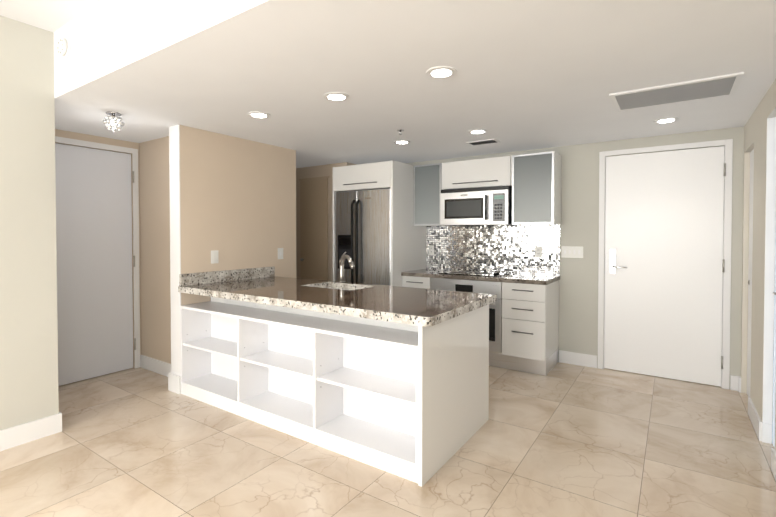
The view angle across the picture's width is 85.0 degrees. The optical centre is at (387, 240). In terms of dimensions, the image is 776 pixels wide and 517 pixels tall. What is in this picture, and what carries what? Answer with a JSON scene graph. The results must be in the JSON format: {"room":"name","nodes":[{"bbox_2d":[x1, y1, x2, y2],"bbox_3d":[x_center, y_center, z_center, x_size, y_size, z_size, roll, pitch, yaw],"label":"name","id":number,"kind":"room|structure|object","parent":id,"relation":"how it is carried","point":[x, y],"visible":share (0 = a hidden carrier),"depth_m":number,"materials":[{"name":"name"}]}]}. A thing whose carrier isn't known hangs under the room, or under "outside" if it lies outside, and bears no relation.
{"room":"kitchen","nodes":[
{"label":"kitchen","id":0,"kind":"room"},
{"bbox_2d":[0,15,58,430],"bbox_3d":[-4.473,0.005,-0.311,0.120,2.710,7.770,1,1,34],"label":"wall","id":1,"kind":"structure","parent":0,"point":[28,333],"depth_m":2.75,"materials":[{"name":"beige paint"}]},
{"bbox_2d":[0,412,61,450],"bbox_3d":[-4.421,1.298,-0.315,0.034,0.125,7.784,1,1,34],"label":"baseboard","id":2,"kind":"structure","parent":1,"relation":"attached to","point":[18,435],"depth_m":2.76,"materials":[{"name":"white wood"}]},
{"bbox_2d":[0,0,100,32],"bbox_3d":[-3.267,-1.384,-1.266,6.500,0.100,7.970,1,1,34],"label":"ceiling","id":3,"kind":"structure","parent":0,"point":[53,16],"depth_m":2.58,"materials":[{"name":"white paint"}]},
{"bbox_2d":[55,129,140,367],"bbox_3d":[-2.928,0.152,3.957,0.300,2.270,1.030,1,1,34],"label":"wall","id":4,"kind":"structure","parent":0,"point":[89,138],"depth_m":4.17,"materials":[{"name":"grey paint"}]},
{"bbox_2d":[55,136,139,385],"bbox_3d":[-2.793,0.185,3.902,0.099,2.205,0.940,1,1,34],"label":"hall door","id":5,"kind":"structure","parent":4,"relation":"in","point":[94,259],"depth_m":3.98,"materials":[{"name":"white wood"}]},
{"bbox_2d":[139,125,295,363],"bbox_3d":[-1.861,0.144,4.449,1.160,2.270,1.322,1,1,34],"label":"wall block","id":6,"kind":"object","parent":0,"point":[237,203],"visible":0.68,"depth_m":4.08,"materials":[{"name":"beige paint"}]},
{"bbox_2d":[140,355,180,382],"bbox_3d":[-2.151,1.210,4.064,0.890,0.150,0.014,1,1,34],"label":"baseboard","id":7,"kind":"structure","parent":6,"relation":"attached to","point":[157,366],"depth_m":4.10,"materials":[{"name":"white wood"}]},
{"bbox_2d":[211,250,218,263],"bbox_3d":[-1.569,0.145,3.838,0.007,0.118,0.075,1,1,34],"label":"switch plate","id":8,"kind":"object","parent":6,"relation":"attached to","point":[214,254],"depth_m":3.83,"materials":[{"name":"white plastic"}]},
{"bbox_2d":[278,248,282,258],"bbox_3d":[-1.135,0.134,4.480,0.009,0.118,0.075,1,1,34],"label":"switch plate","id":9,"kind":"object","parent":6,"relation":"attached to","point":[280,250],"depth_m":4.47,"materials":[{"name":"white plastic"}]},
{"bbox_2d":[178,267,273,286],"bbox_3d":[-1.464,0.322,3.975,0.020,0.099,1.010,1,1,34],"label":"backsplash","id":10,"kind":"structure","parent":0,"relation":"attached to","point":[251,273],"depth_m":3.88,"materials":[{"name":"stone"}]},
{"bbox_2d":[296,162,356,280],"bbox_3d":[-0.757,0.117,5.978,0.985,2.270,0.650,1,1,34],"label":"wall","id":11,"kind":"structure","parent":0,"point":[315,171],"depth_m":5.62,"materials":[{"name":"beige paint"}]},
{"bbox_2d":[299,176,329,280],"bbox_3d":[-1.018,0.194,5.720,0.560,2.105,0.071,1,1,34],"label":"closet door","id":12,"kind":"structure","parent":11,"relation":"in","point":[314,228],"depth_m":5.72,"materials":[{"name":"beige wood"}]},
{"bbox_2d":[0,362,775,516],"bbox_3d":[-2.142,1.387,0.453,6.500,0.080,12.000,1,1,34],"label":"floor","id":13,"kind":"structure","parent":0,"point":[559,439],"depth_m":2.52,"materials":[{"name":"tile"}]},
{"bbox_2d":[169,125,180,375],"bbox_3d":[-1.765,0.157,3.686,0.151,2.270,0.180,1,1,34],"label":"column","id":14,"kind":"structure","parent":13,"relation":"on","point":[175,218],"depth_m":3.61,"materials":[{"name":"white paint"}]},
{"bbox_2d":[206,287,485,466],"bbox_3d":[-0.450,0.863,3.439,2.312,0.864,0.682,1,1,34],"label":"base cabinet","id":15,"kind":"object","parent":13,"relation":"on","point":[394,380],"depth_m":2.80,"materials":[{"name":"white paint"}]},
{"bbox_2d":[178,275,496,326],"bbox_3d":[-0.486,0.408,3.312,2.384,0.050,1.020,1,1,34],"label":"countertop","id":16,"kind":"structure","parent":15,"relation":"on","point":[419,307],"depth_m":2.94,"materials":[{"name":"stone"}]},
{"bbox_2d":[339,252,354,281],"bbox_3d":[-0.363,0.235,3.736,0.266,0.278,0.162,1,1,34],"label":"faucet","id":17,"kind":"object","parent":16,"relation":"on","point":[341,264],"visible":1,"depth_m":3.81,"materials":[{"name":"silver metal"}]},
{"bbox_2d":[335,188,389,285],"bbox_3d":[-0.123,0.332,5.253,0.818,1.865,0.812,1,1,34],"label":"fridge","id":18,"kind":"object","parent":13,"relation":"on","point":[362,229],"visible":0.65,"depth_m":4.93,"materials":[{"name":"grey metal"}]},
{"bbox_2d":[401,275,429,288],"bbox_3d":[0.474,0.831,5.021,0.364,0.875,0.577,1,1,34],"label":"base cabinet","id":19,"kind":"object","parent":13,"relation":"on","point":[412,281],"depth_m":4.78,"materials":[{"name":"white wood"}]},
{"bbox_2d":[501,279,559,375],"bbox_3d":[1.469,0.843,4.352,0.422,0.875,0.577,1,1,34],"label":"base cabinet","id":20,"kind":"object","parent":13,"relation":"on","point":[530,312],"depth_m":4.13,"materials":[{"name":"white wood"}]},
{"bbox_2d":[401,267,559,286],"bbox_3d":[0.983,0.380,4.659,1.604,0.040,0.597,1,1,34],"label":"countertop","id":21,"kind":"structure","parent":20,"relation":"on","point":[426,272],"depth_m":4.40,"materials":[{"name":"stone"}]},
{"bbox_2d":[430,278,501,352],"bbox_3d":[0.930,0.757,4.649,0.796,0.706,0.579,1,1,34],"label":"oven","id":22,"kind":"object","parent":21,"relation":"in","point":[495,317],"visible":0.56,"depth_m":4.29,"materials":[{"name":"grey metal"}]},
{"bbox_2d":[441,270,509,276],"bbox_3d":[0.964,0.342,4.692,0.660,0.032,0.450,1,1,34],"label":"cooktop","id":23,"kind":"object","parent":21,"relation":"in","point":[477,273],"visible":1,"depth_m":4.61,"materials":[{"name":"black glass"}]},
{"bbox_2d":[54,0,775,167],"bbox_3d":[0.083,-1.249,3.714,6.500,0.540,4.030,1,1,34],"label":"ceiling","id":24,"kind":"structure","parent":0,"point":[534,74],"depth_m":2.42,"materials":[{"name":"white paint"}]},
{"bbox_2d":[57,36,70,58],"bbox_3d":[-2.089,-1.247,2.725,0.140,0.140,0.036,1,1,34],"label":"smoke detector","id":25,"kind":"object","parent":24,"relation":"attached to","point":[63,47],"visible":0.98,"depth_m":2.70,"materials":[{"name":"white plastic"}]},
{"bbox_2d":[103,111,124,131],"bbox_3d":[-2.087,-0.899,3.221,0.142,0.142,0.142,1,1,34],"label":"crystal ceiling light","id":26,"kind":"object","parent":24,"relation":"attached to","point":[112,120],"visible":1,"depth_m":3.19,"materials":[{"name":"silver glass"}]},
{"bbox_2d":[247,111,270,117],"bbox_3d":[-0.990,-0.967,3.253,0.170,0.009,0.170,1,1,34],"label":"recessed light","id":27,"kind":"object","parent":24,"relation":"in","point":[256,114],"visible":1,"depth_m":3.23,"materials":[{"name":"white"}]},
{"bbox_2d":[324,92,348,100],"bbox_3d":[-0.343,-0.959,2.818,0.170,0.009,0.170,1,1,34],"label":"recessed light","id":28,"kind":"object","parent":24,"relation":"in","point":[336,96],"visible":1,"depth_m":2.80,"materials":[{"name":"white"}]},
{"bbox_2d":[394,140,410,143],"bbox_3d":[0.141,-0.983,4.216,0.170,0.009,0.170,1,1,34],"label":"recessed light","id":29,"kind":"object","parent":24,"relation":"in","point":[402,142],"visible":1,"depth_m":4.21,"materials":[{"name":"white"}]},
{"bbox_2d":[426,66,456,78],"bbox_3d":[0.302,-0.952,2.396,0.170,0.009,0.170,1,1,34],"label":"recessed light","id":30,"kind":"object","parent":24,"relation":"in","point":[439,72],"visible":1,"depth_m":2.38,"materials":[{"name":"white"}]},
{"bbox_2d":[468,129,487,133],"bbox_3d":[0.802,-0.976,3.783,0.170,0.009,0.170,1,1,34],"label":"recessed light","id":31,"kind":"object","parent":24,"relation":"in","point":[477,131],"visible":0.98,"depth_m":3.75,"materials":[{"name":"white"}]},
{"bbox_2d":[466,139,500,145],"bbox_3d":[0.948,-0.982,4.215,0.300,0.010,0.150,1,1,34],"label":"ceiling vent","id":32,"kind":"object","parent":24,"relation":"in","point":[480,142],"visible":1,"depth_m":4.20,"materials":[{"name":"white metal"}]},
{"bbox_2d":[654,117,678,122],"bbox_3d":[2.237,-0.969,3.408,0.170,0.009,0.170,1,1,34],"label":"recessed light","id":33,"kind":"object","parent":24,"relation":"in","point":[667,120],"visible":1,"depth_m":3.39,"materials":[{"name":"white"}]},
{"bbox_2d":[609,72,743,111],"bbox_3d":[1.854,-0.957,2.768,0.680,0.012,0.450,1,1,34],"label":"ceiling vent","id":34,"kind":"object","parent":24,"relation":"in","point":[700,89],"visible":0.98,"depth_m":2.73,"materials":[{"name":"white metal"}]},
{"bbox_2d":[405,127,743,388],"bbox_3d":[1.658,0.140,4.685,4.465,2.270,0.200,1,1,34],"label":"wall","id":35,"kind":"structure","parent":0,"point":[578,302],"depth_m":4.30,"materials":[{"name":"grey paint"}]},
{"bbox_2d":[333,160,412,194],"bbox_3d":[-0.102,-0.758,5.265,0.830,0.295,0.771,1,1,34],"label":"upper cabinet","id":36,"kind":"object","parent":35,"relation":"attached to","point":[397,176],"depth_m":4.90,"materials":[{"name":"white wood"}]},
{"bbox_2d":[429,245,433,254],"bbox_3d":[0.541,0.115,5.296,0.075,0.118,0.007,1,1,34],"label":"switch plate","id":37,"kind":"object","parent":35,"relation":"attached to","point":[431,247],"depth_m":5.29,"materials":[{"name":"white plastic"}]},
{"bbox_2d":[413,163,456,226],"bbox_3d":[0.549,-0.543,5.098,0.375,0.720,0.327,1,1,34],"label":"upper cabinet","id":38,"kind":"object","parent":35,"relation":"attached to","point":[426,178],"depth_m":4.97,"materials":[{"name":"grey glass"}]},
{"bbox_2d":[441,156,508,189],"bbox_3d":[1.039,-0.742,4.765,0.807,0.310,0.327,1,1,34],"label":"upper cabinet","id":39,"kind":"object","parent":35,"relation":"attached to","point":[486,172],"depth_m":4.62,"materials":[{"name":"white wood"}]},
{"bbox_2d":[440,185,511,225],"bbox_3d":[1.005,-0.380,4.720,0.777,0.403,0.416,1,1,34],"label":"microwave","id":40,"kind":"object","parent":39,"relation":"in","point":[491,205],"visible":0.98,"depth_m":4.56,"materials":[{"name":"grey metal"}]},
{"bbox_2d":[509,151,561,226],"bbox_3d":[1.550,-0.531,4.424,0.425,0.720,0.327,1,1,34],"label":"upper cabinet","id":41,"kind":"object","parent":35,"relation":"attached to","point":[534,178],"depth_m":4.30,"materials":[{"name":"grey glass"}]},
{"bbox_2d":[535,246,541,256],"bbox_3d":[1.624,0.116,4.567,0.075,0.118,0.007,1,1,34],"label":"switch plate","id":42,"kind":"object","parent":35,"relation":"attached to","point":[538,249],"depth_m":4.57,"materials":[{"name":"white plastic"}]},
{"bbox_2d":[561,246,582,257],"bbox_3d":[1.906,0.114,4.390,0.204,0.118,0.009,1,1,34],"label":"switch plate","id":43,"kind":"object","parent":35,"relation":"attached to","point":[571,251],"depth_m":4.39,"materials":[{"name":"white plastic"}]},
{"bbox_2d":[559,350,596,367],"bbox_3d":[1.956,1.218,4.373,0.363,0.125,0.014,1,1,34],"label":"baseboard","id":44,"kind":"structure","parent":35,"relation":"attached to","point":[574,358],"depth_m":4.36,"materials":[{"name":"white wood"}]},
{"bbox_2d":[598,139,732,388],"bbox_3d":[2.551,0.201,3.974,1.037,2.172,0.104,1,1,34],"label":"entry door","id":45,"kind":"structure","parent":35,"relation":"in","point":[664,270],"depth_m":3.94,"materials":[{"name":"white wood"}]},
{"bbox_2d":[741,79,775,450],"bbox_3d":[0.202,0.022,-1.300,0.800,2.710,11.350,1,1,34],"label":"wall","id":46,"kind":"structure","parent":0,"point":[755,132],"depth_m":3.00,"materials":[{"name":"beige paint"}]},
{"bbox_2d":[747,149,753,396],"bbox_3d":[2.912,0.277,3.355,0.047,2.031,0.502,1,1,34],"label":"door","id":47,"kind":"structure","parent":46,"relation":"in","point":[750,271],"depth_m":3.48,"materials":[{"name":"white wood"}]},
{"bbox_2d":[748,397,764,442],"bbox_3d":[2.575,1.242,2.975,0.014,0.125,0.524,1,1,34],"label":"baseboard","id":48,"kind":"structure","parent":46,"relation":"attached to","point":[759,427],"depth_m":2.87,"materials":[{"name":"white wood"}]},
{"bbox_2d":[763,117,775,447],"bbox_3d":[2.365,0.262,2.553,0.088,2.099,0.409,1,1,34],"label":"door","id":49,"kind":"structure","parent":46,"relation":"in","point":[769,377],"depth_m":2.73,"materials":[{"name":"white wood"}]},
{"bbox_2d":[771,448,775,479],"bbox_3d":[-0.548,1.321,-1.664,0.014,0.125,9.870,1,1,34],"label":"baseboard","id":50,"kind":"structure","parent":46,"relation":"attached to","point":[773,453],"depth_m":2.38,"materials":[{"name":"white wood"}]}
]}

